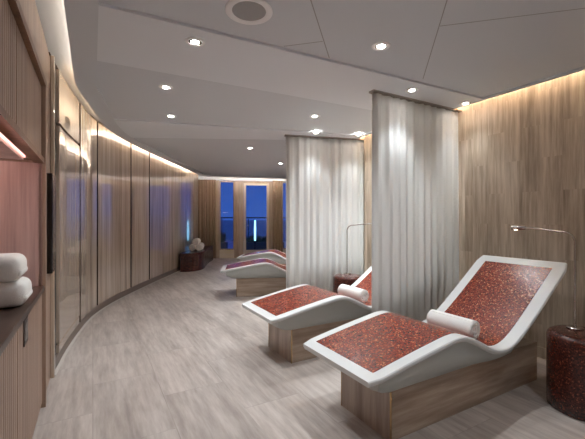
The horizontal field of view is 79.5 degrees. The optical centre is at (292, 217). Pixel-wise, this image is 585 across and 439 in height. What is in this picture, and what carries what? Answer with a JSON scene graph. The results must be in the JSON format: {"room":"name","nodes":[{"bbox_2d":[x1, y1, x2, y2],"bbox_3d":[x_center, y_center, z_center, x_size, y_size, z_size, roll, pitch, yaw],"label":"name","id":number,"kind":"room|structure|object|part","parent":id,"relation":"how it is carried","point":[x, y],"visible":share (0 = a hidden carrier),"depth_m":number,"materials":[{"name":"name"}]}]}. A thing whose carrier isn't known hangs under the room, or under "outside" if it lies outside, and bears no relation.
{"room":"spa","nodes":[
{"label":"spa","id":0,"kind":"room"},
{"bbox_2d":[0,33,49,387],"bbox_3d":[-2.080,0.000,2.548,0.500,2.600,0.537,0,0,-30],"label":"wall pier","id":1,"kind":"object","parent":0,"point":[46,58],"visible":0.12,"depth_m":2.69,"materials":[{"name":"brown wood"}]},
{"bbox_2d":[47,173,55,273],"bbox_3d":[-1.861,0.040,2.716,0.041,0.740,0.300,0,0,-30],"label":"door handle","id":2,"kind":"object","parent":1,"relation":"attached to","point":[51,179],"visible":0.82,"depth_m":2.59,"materials":[{"name":"black metal"}]},
{"bbox_2d":[19,0,42,69],"bbox_3d":[-0.422,-1.127,-0.374,0.500,0.345,6.183,0,0,-30],"label":"wall","id":3,"kind":"structure","parent":0,"point":[29,8],"depth_m":2.09,"materials":[{"name":"brown wood"}]},
{"bbox_2d":[7,0,46,87],"bbox_3d":[-0.209,-0.932,-0.242,0.040,0.045,6.203,0,0,-30],"label":"trim","id":4,"kind":"structure","parent":3,"relation":"attached to","point":[15,6],"depth_m":1.79,"materials":[{"name":"brown wood"}]},
{"bbox_2d":[39,85,46,407],"bbox_3d":[-1.727,0.195,2.434,0.040,2.210,0.050,0,0,-30],"label":"trim","id":5,"kind":"structure","parent":3,"relation":"attached to","point":[43,88],"depth_m":2.42,"materials":[{"name":"brown wood"}]},
{"bbox_2d":[35,0,199,175],"bbox_3d":[1.000,-1.410,3.600,11.000,0.100,17.200,0,0,0],"label":"ceiling","id":6,"kind":"structure","parent":0,"point":[52,16],"depth_m":2.67,"materials":[{"name":"white paint"}]},
{"bbox_2d":[49,52,197,354],"bbox_3d":[-2.757,-0.030,6.998,0.648,2.660,8.416,0,0,-6],"label":"wall","id":7,"kind":"structure","parent":0,"point":[139,208],"depth_m":5.61,"materials":[{"name":"brown wood"}]},
{"bbox_2d":[50,55,54,377],"bbox_3d":[-1.968,-0.010,2.889,0.030,2.620,0.075,0,0,-30],"label":"trim","id":8,"kind":"structure","parent":7,"relation":"attached to","point":[52,58],"depth_m":2.86,"materials":[{"name":"brown wood"}]},
{"bbox_2d":[56,126,79,343],"bbox_3d":[-2.271,0.147,3.577,0.034,1.935,0.970,0,0,-22],"label":"door","id":9,"kind":"structure","parent":7,"relation":"in","point":[67,150],"depth_m":3.44,"materials":[{"name":"glass"}]},
{"bbox_3d":[-2.272,1.165,3.576,0.032,0.070,0.970,0,0,-22],"label":"panel","id":10,"kind":"part","parent":7,"relation":"part of","materials":[{"name":"brown wood"}]},
{"bbox_3d":[-2.272,-1.085,3.576,0.032,0.470,0.970,0,0,-22],"label":"panel","id":11,"kind":"part","parent":7,"relation":"part of","materials":[{"name":"brown wood"}]},
{"bbox_3d":[-2.551,-0.060,4.322,0.027,2.520,0.516,0,0,-18],"label":"panel","id":12,"kind":"part","parent":7,"relation":"part of","materials":[{"name":"brown wood"}]},
{"bbox_3d":[-2.663,-0.060,4.703,0.024,2.520,0.240,0,0,-13],"label":"panel","id":13,"kind":"part","parent":7,"relation":"part of","materials":[{"name":"brown wood"}]},
{"bbox_3d":[-2.763,-0.060,5.465,0.048,2.520,1.192,0,0,-5],"label":"panel","id":14,"kind":"part","parent":7,"relation":"part of","materials":[{"name":"brown wood"}]},
{"bbox_2d":[55,267,179,375],"bbox_3d":[-2.654,1.252,6.641,0.529,0.095,7.608,0,0,-6],"label":"baseboard","id":15,"kind":"structure","parent":7,"relation":"attached to","point":[58,356],"depth_m":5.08,"materials":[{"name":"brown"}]},
{"bbox_3d":[-2.807,-0.060,6.493,0.025,2.520,0.759,0,0,-1],"label":"panel","id":16,"kind":"part","parent":7,"relation":"part of","materials":[{"name":"brown wood"}]},
{"bbox_3d":[-2.809,-0.060,7.255,0.024,2.520,0.659,0,0,1],"label":"panel","id":17,"kind":"part","parent":7,"relation":"part of","materials":[{"name":"brown wood"}]},
{"bbox_3d":[-2.802,-0.060,8.408,0.027,2.520,1.607,0,0,0],"label":"panel","id":18,"kind":"part","parent":7,"relation":"part of","materials":[{"name":"brown wood"}]},
{"bbox_3d":[-2.804,-0.060,9.581,0.022,2.520,0.698,0,0,0],"label":"panel","id":19,"kind":"part","parent":7,"relation":"part of","materials":[{"name":"brown wood"}]},
{"bbox_3d":[-2.809,-0.060,10.195,0.022,2.520,0.491,0,0,-1],"label":"panel","id":20,"kind":"part","parent":7,"relation":"part of","materials":[{"name":"brown wood"}]},
{"bbox_2d":[198,179,215,257],"bbox_3d":[-2.766,0.034,11.200,0.653,2.508,0.098,0,0,-7],"label":"drape","id":21,"kind":"object","parent":7,"relation":"hanging from","point":[206,189],"visible":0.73,"depth_m":11.20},
{"bbox_2d":[32,258,584,438],"bbox_3d":[1.000,1.360,3.600,11.000,0.120,17.200,0,0,0],"label":"floor","id":22,"kind":"structure","parent":0,"point":[179,356],"depth_m":2.65,"materials":[{"name":"wood"}]},
{"bbox_2d":[0,295,41,438],"bbox_3d":[-1.269,0.900,1.125,0.505,0.800,2.728,0,0,-30],"label":"base cabinet","id":23,"kind":"object","parent":22,"relation":"on","point":[21,360],"visible":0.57,"depth_m":1.74,"materials":[{"name":"brown wood"}]},
{"bbox_3d":[-1.060,0.882,1.228,0.030,0.755,0.894,0,0,-30],"label":"door","id":24,"kind":"part","parent":23,"relation":"part of","materials":[{"name":"brown wood"}]},
{"bbox_2d":[0,286,43,355],"bbox_3d":[-1.256,0.482,1.133,0.487,0.035,2.728,0,0,-30],"label":"countertop","id":25,"kind":"structure","parent":23,"relation":"on","point":[11,318],"depth_m":1.66,"materials":[{"name":"brown wood"}]},
{"bbox_2d":[0,276,32,307],"bbox_3d":[-1.597,0.396,1.843,0.363,0.135,0.260,0,0,-30],"label":"folded towel","id":26,"kind":"object","parent":25,"relation":"on","point":[15,293],"visible":1,"depth_m":1.80,"materials":[{"name":"white fabric"}]},
{"bbox_2d":[0,253,27,281],"bbox_3d":[-1.607,0.261,1.820,0.363,0.135,0.250,0,0,-30],"label":"folded towel","id":27,"kind":"object","parent":26,"relation":"on","point":[13,266],"visible":1,"depth_m":1.79,"materials":[{"name":"white fabric"}]},
{"bbox_2d":[0,132,41,286],"bbox_3d":[-1.272,0.045,1.125,0.500,0.840,2.731,0,0,-30],"label":"panel","id":28,"kind":"object","parent":25,"relation":"on","point":[20,185],"visible":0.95,"depth_m":2.35,"materials":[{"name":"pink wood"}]},
{"bbox_2d":[0,132,24,159],"bbox_3d":[-1.264,-0.341,1.018,1.714,0.062,2.326,0,0,0],"label":"light","id":29,"kind":"object","parent":28,"relation":"attached to","point":[8,150],"depth_m":1.64,"materials":[{"name":"white"}]},
{"bbox_3d":[-1.371,0.580,1.810,0.004,0.130,0.120,0,0,-30],"label":"handle","id":30,"kind":"part","parent":23,"relation":"part of","materials":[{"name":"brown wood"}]},
{"bbox_3d":[-1.511,0.882,2.023,0.030,0.755,0.922,0,0,-30],"label":"door","id":31,"kind":"part","parent":23,"relation":"part of","materials":[{"name":"brown wood"}]},
{"bbox_2d":[180,245,212,271],"bbox_3d":[-2.509,1.075,9.687,0.492,0.450,2.527,0,0,0],"label":"side table","id":32,"kind":"object","parent":22,"relation":"on","point":[190,261],"visible":0.98,"depth_m":8.67,"materials":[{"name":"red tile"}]},
{"bbox_2d":[189,244,195,250],"bbox_3d":[-2.600,0.762,9.220,0.168,0.170,0.344,0,0,-6],"label":"rolled towel","id":33,"kind":"object","parent":32,"relation":"on","point":[192,247],"visible":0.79,"depth_m":9.06,"materials":[{"name":"white fabric"}]},
{"bbox_3d":[-2.509,0.895,9.687,0.492,0.090,2.527,0,0,0],"label":"seat","id":34,"kind":"part","parent":32,"relation":"part of","materials":[{"name":"red tile"}]},
{"bbox_2d":[196,243,203,250],"bbox_3d":[-2.425,0.762,9.220,0.168,0.170,0.344,0,0,-6],"label":"rolled towel","id":35,"kind":"object","parent":32,"relation":"on","point":[200,246],"visible":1,"depth_m":9.06,"materials":[{"name":"white fabric"}]},
{"bbox_2d":[192,238,200,244],"bbox_3d":[-2.512,0.615,9.220,0.168,0.170,0.344,0,0,-6],"label":"rolled towel","id":36,"kind":"object","parent":35,"relation":"on","point":[196,241],"visible":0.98,"depth_m":9.06,"materials":[{"name":"white fabric"}]},
{"bbox_2d":[234,181,241,257],"bbox_3d":[-1.776,0.050,11.492,0.252,2.500,0.120,0,0,-8],"label":"trim","id":37,"kind":"structure","parent":22,"relation":"on","point":[237,184],"depth_m":11.43,"materials":[{"name":"brown wood"}]},
{"bbox_2d":[220,258,285,296],"bbox_3d":[-0.169,0.831,6.135,2.089,0.939,0.744,0,0,-7],"label":"lounger","id":38,"kind":"object","parent":22,"relation":"on","point":[261,276],"visible":0.44,"depth_m":5.83,"materials":[{"name":"white plastic"}]},
{"bbox_2d":[237,249,285,265],"bbox_3d":[-0.148,0.831,7.887,2.089,0.939,0.744,0,0,3],"label":"lounger","id":39,"kind":"object","parent":22,"relation":"on","point":[275,255],"visible":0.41,"depth_m":7.60,"materials":[{"name":"white plastic"}]},
{"bbox_2d":[272,181,282,251],"bbox_3d":[-0.482,0.034,11.534,0.348,2.508,0.084,0,0,-9],"label":"drape","id":40,"kind":"object","parent":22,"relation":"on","point":[277,186],"visible":0.8,"depth_m":11.52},
{"bbox_2d":[242,266,371,363],"bbox_3d":[0.563,0.831,3.740,2.089,0.939,0.745,0,0,-30],"label":"lounger","id":41,"kind":"object","parent":22,"relation":"on","point":[295,315],"visible":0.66,"depth_m":3.28,"materials":[{"name":"white"}]},
{"bbox_3d":[-0.009,1.149,3.150,0.009,0.303,0.008,0,0,-30],"label":"corner trim","id":42,"kind":"part","parent":41,"relation":"part of","materials":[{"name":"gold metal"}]},
{"bbox_2d":[338,284,368,301],"bbox_3d":[0.653,0.814,3.826,0.133,0.135,0.384,0,0,-30],"label":"rolled towel","id":43,"kind":"object","parent":41,"relation":"on","point":[361,295],"visible":0.94,"depth_m":3.73,"materials":[{"name":"white fabric"}]},
{"bbox_2d":[333,273,361,292],"bbox_3d":[0.760,1.040,4.800,0.414,0.520,0.414,0,0,0],"label":"table","id":44,"kind":"object","parent":22,"relation":"on","point":[338,279],"visible":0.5,"depth_m":4.67,"materials":[{"name":"red tile"}]},
{"bbox_2d":[343,223,371,273],"bbox_3d":[0.986,0.420,4.909,0.552,0.720,0.104,0,0,3],"label":"reading lamp","id":45,"kind":"object","parent":44,"relation":"on","point":[366,223],"visible":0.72,"depth_m":4.92,"materials":[{"name":"silver metal"}]},
{"bbox_2d":[303,255,566,438],"bbox_3d":[1.141,0.831,2.630,2.089,0.939,0.745,0,0,-30],"label":"lounger","id":46,"kind":"object","parent":22,"relation":"on","point":[401,376],"visible":0.95,"depth_m":2.37,"materials":[{"name":"white"}]},
{"bbox_3d":[0.342,1.149,2.442,0.009,0.303,0.006,0,0,-30],"label":"corner trim","id":47,"kind":"part","parent":46,"relation":"part of","materials":[{"name":"gold metal"}]},
{"bbox_3d":[0.570,1.149,2.040,0.009,0.303,0.008,0,0,-30],"label":"corner trim","id":48,"kind":"part","parent":46,"relation":"part of","materials":[{"name":"brown wood"}]},
{"bbox_2d":[427,309,479,338],"bbox_3d":[1.232,0.814,2.716,0.133,0.135,0.384,0,0,-30],"label":"rolled towel","id":49,"kind":"object","parent":46,"relation":"on","point":[465,326],"visible":0.89,"depth_m":2.64,"materials":[{"name":"white fabric"}]},
{"bbox_2d":[546,325,584,421],"bbox_3d":[1.985,1.040,2.400,0.414,0.520,0.414,0,0,0],"label":"table","id":50,"kind":"object","parent":22,"relation":"on","point":[565,347],"visible":0.93,"depth_m":2.32,"materials":[{"name":"red stone"}]},
{"bbox_2d":[511,225,583,329],"bbox_3d":[1.908,0.420,2.663,0.104,0.720,0.488,0,0,-30],"label":"reading lamp","id":51,"kind":"object","parent":50,"relation":"on","point":[574,326],"visible":1,"depth_m":2.49,"materials":[{"name":"silver metal"}]},
{"bbox_2d":[64,0,584,178],"bbox_3d":[0.300,-1.246,4.048,4.915,0.072,13.661,0,0,-18],"label":"ceiling","id":52,"kind":"structure","parent":0,"point":[253,86],"depth_m":2.78,"materials":[{"name":"white paint"}]},
{"bbox_2d":[158,84,172,89],"bbox_3d":[-1.190,-1.226,3.305,0.130,0.007,0.130,0,0,0],"label":"recessed light","id":53,"kind":"object","parent":52,"relation":"in","point":[163,86],"visible":1,"depth_m":3.30,"materials":[{"name":"white"}]},
{"bbox_2d":[165,114,176,117],"bbox_3d":[-1.465,-1.226,4.245,0.130,0.007,0.130,0,0,0],"label":"recessed light","id":54,"kind":"object","parent":52,"relation":"in","point":[168,115],"visible":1,"depth_m":4.25,"materials":[{"name":"white"}]},
{"bbox_2d":[185,37,204,46],"bbox_3d":[-0.670,-1.208,2.420,0.130,0.007,0.130,0,0,0],"label":"recessed light","id":55,"kind":"object","parent":52,"relation":"in","point":[192,41],"visible":1,"depth_m":2.41,"materials":[{"name":"white"}]},
{"bbox_2d":[225,0,272,24],"bbox_3d":[-0.258,-1.224,2.090,0.280,0.011,0.280,0,0,0],"label":"ceiling speaker","id":56,"kind":"object","parent":52,"relation":"attached to","point":[248,12],"visible":1,"depth_m":2.09,"materials":[{"name":"white plastic"}]},
{"bbox_2d":[232,1,265,20],"bbox_3d":[-0.258,-1.227,2.090,0.201,0.004,0.201,0,0,0],"label":"grille","id":57,"kind":"object","parent":56,"relation":"attached to","point":[241,10],"depth_m":2.08,"materials":[{"name":"metal"}]},
{"bbox_2d":[310,114,319,117],"bbox_3d":[0.271,-1.226,4.245,0.130,0.007,0.130,0,0,0],"label":"recessed light","id":58,"kind":"object","parent":52,"relation":"in","point":[314,115],"visible":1,"depth_m":4.25,"materials":[{"name":"white"}]},
{"bbox_2d":[284,134,363,140],"bbox_3d":[0.502,-1.204,5.283,1.271,0.016,0.070,0,0,-14],"label":"track","id":59,"kind":"object","parent":52,"relation":"attached to","point":[285,135],"visible":0.64,"depth_m":5.23,"materials":[{"name":"silver metal"}]},
{"bbox_2d":[286,136,363,291],"bbox_3d":[0.504,0.047,5.281,1.233,2.482,0.060,0,0,-13],"label":"curtain","id":60,"kind":"object","parent":59,"relation":"hanging from","point":[325,177],"visible":0.81,"depth_m":5.27,"materials":[{"name":"white fabric"}]},
{"bbox_2d":[372,41,389,50],"bbox_3d":[0.633,-1.226,2.517,0.130,0.007,0.130,0,0,0],"label":"recessed light","id":61,"kind":"object","parent":52,"relation":"in","point":[379,46],"visible":1,"depth_m":2.51,"materials":[{"name":"white"}]},
{"bbox_2d":[405,87,418,92],"bbox_3d":[1.130,-1.208,3.330,0.130,0.007,0.130,0,0,0],"label":"recessed light","id":62,"kind":"object","parent":52,"relation":"in","point":[413,89],"visible":1,"depth_m":3.33,"materials":[{"name":"white"}]},
{"bbox_2d":[369,89,461,112],"bbox_3d":[1.320,-1.204,3.669,1.315,0.016,0.070,0,0,-30],"label":"track","id":63,"kind":"object","parent":52,"relation":"attached to","point":[373,91],"visible":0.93,"depth_m":3.58,"materials":[{"name":"silver metal"}]},
{"bbox_2d":[372,93,458,320],"bbox_3d":[1.318,0.047,3.671,1.278,2.482,0.061,0,0,-29],"label":"curtain","id":64,"kind":"object","parent":63,"relation":"hanging from","point":[415,159],"visible":0.86,"depth_m":3.62,"materials":[{"name":"white fabric"}]},
{"bbox_2d":[459,101,472,105],"bbox_3d":[1.830,-1.208,3.720,0.130,0.007,0.130,0,0,0],"label":"recessed light","id":65,"kind":"object","parent":52,"relation":"in","point":[466,102],"visible":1,"depth_m":3.71,"materials":[{"name":"white"}]},
{"bbox_2d":[360,70,584,347],"bbox_3d":[2.123,-0.030,5.064,1.800,2.660,12.450,0,0,-16],"label":"wall","id":66,"kind":"structure","parent":0,"point":[521,153],"depth_m":3.37,"materials":[{"name":"wood"}]},
{"bbox_2d":[537,346,545,359],"bbox_3d":[2.061,1.250,5.047,1.696,0.100,12.456,0,0,-16],"label":"baseboard","id":67,"kind":"structure","parent":66,"relation":"attached to","point":[541,352],"depth_m":3.26,"materials":[{"name":"wood"}]},
{"bbox_3d":[-1.012,0.040,11.656,4.569,2.520,0.773,0,0,0],"label":"wall","id":68,"kind":"structure","parent":0,"visible":0},
{"bbox_2d":[216,181,219,257],"bbox_3d":[-2.408,0.050,11.358,0.105,2.500,0.080,0,0,-8],"label":"trim","id":69,"kind":"structure","parent":68,"relation":"attached to","point":[217,182],"depth_m":11.32,"materials":[{"name":"brown wood"}]},
{"bbox_2d":[220,181,233,257],"bbox_3d":[-2.130,0.050,11.445,0.464,2.500,0.110,0,0,-8],"label":"window","id":70,"kind":"structure","parent":68,"relation":"in","point":[224,253],"depth_m":11.39,"materials":[{"name":"brown glass"}]},
{"bbox_3d":[-2.130,1.165,11.445,0.464,0.270,0.110,0,0,-8],"label":"sill","id":71,"kind":"part","parent":70,"relation":"part of","materials":[{"name":"beige wood"}]},
{"bbox_2d":[198,176,285,181],"bbox_3d":[-1.010,-1.290,11.646,4.604,0.140,0.120,0,0,-8],"label":"trim","id":72,"kind":"structure","parent":68,"relation":"attached to","point":[199,177],"depth_m":11.46,"materials":[{"name":"white paint"}]},
{"bbox_2d":[242,181,271,254],"bbox_3d":[-1.113,0.050,11.568,1.083,2.500,0.145,0,0,-8],"label":"door","id":73,"kind":"structure","parent":68,"relation":"in","point":[244,183],"depth_m":11.56,"materials":[{"name":"brown wood"}]},
{"label":"outside","id":74,"kind":"structure","parent":0,"visible":0},
{"bbox_2d":[226,241,285,248],"bbox_3d":[-1.000,1.390,16.000,22.000,0.100,8.600,0,0,0],"label":"deck","id":75,"kind":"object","parent":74,"point":[230,243],"depth_m":17.80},
{"bbox_2d":[221,231,227,248],"bbox_3d":[-2.756,0.897,13.665,0.492,0.887,0.429,0,0,0],"label":"planter","id":76,"kind":"object","parent":75,"relation":"on","point":[224,245],"visible":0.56,"depth_m":13.58,"materials":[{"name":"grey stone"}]},
{"bbox_2d":[221,217,285,235],"bbox_3d":[-1.000,0.645,20.000,18.040,1.390,0.060,0,0,0],"label":"deck railing","id":77,"kind":"object","parent":75,"relation":"on","point":[221,217],"visible":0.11,"depth_m":19.97,"materials":[{"name":"grey metal"}]},
{"bbox_3d":[-1.000,-0.015,20.000,18.000,0.070,0.060,0,0,0],"label":"rail","id":78,"kind":"part","parent":77,"relation":"part of","materials":[{"name":"grey metal"}]},
{"bbox_2d":[254,220,255,249],"bbox_3d":[-1.490,0.710,14.000,0.200,1.260,0.200,0,0,0],"label":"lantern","id":79,"kind":"object","parent":75,"relation":"on","point":[254,220],"visible":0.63,"depth_m":13.97,"materials":[{"name":"white glass"}]},
{"bbox_2d":[246,235,283,249],"bbox_3d":[-1.171,1.005,14.598,1.656,0.670,0.505,0,0,0],"label":"shrub","id":80,"kind":"object","parent":75,"relation":"on","point":[260,245],"visible":0.59,"depth_m":14.42,"materials":[{"name":"green plant"}]},
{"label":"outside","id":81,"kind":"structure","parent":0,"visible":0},
{"bbox_2d":[221,220,285,240],"bbox_3d":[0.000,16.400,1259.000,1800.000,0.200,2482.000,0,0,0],"label":"sea","id":82,"kind":"structure","parent":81,"point":[261,225],"depth_m":546.44,"materials":[{"name":"liquid"}]},
{"bbox_3d":[-0.786,-0.030,-0.341,3.442,2.660,5.964,0,0,0],"label":"wall","id":83,"kind":"structure","parent":0,"visible":0},
{"bbox_2d":[0,0,43,162],"bbox_3d":[-1.260,-0.640,1.116,0.512,0.530,2.703,0,0,-30],"label":"upper cabinet","id":84,"kind":"object","parent":83,"relation":"attached to","point":[20,87],"visible":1,"depth_m":1.66,"materials":[{"name":"brown wood"}]},
{"bbox_3d":[-1.068,-0.655,1.225,0.038,0.480,0.893,0,0,-30],"label":"door","id":85,"kind":"part","parent":84,"relation":"part of","materials":[{"name":"brown wood"}]},
{"bbox_3d":[-1.062,-0.393,1.228,0.057,0.035,2.703,0,0,-30],"label":"rail","id":86,"kind":"part","parent":84,"relation":"part of","materials":[{"name":"brown wood"}]},
{"bbox_3d":[-1.513,-0.655,2.009,0.038,0.480,0.893,0,0,-30],"label":"door","id":87,"kind":"part","parent":84,"relation":"part of","materials":[{"name":"brown wood"}]}
]}

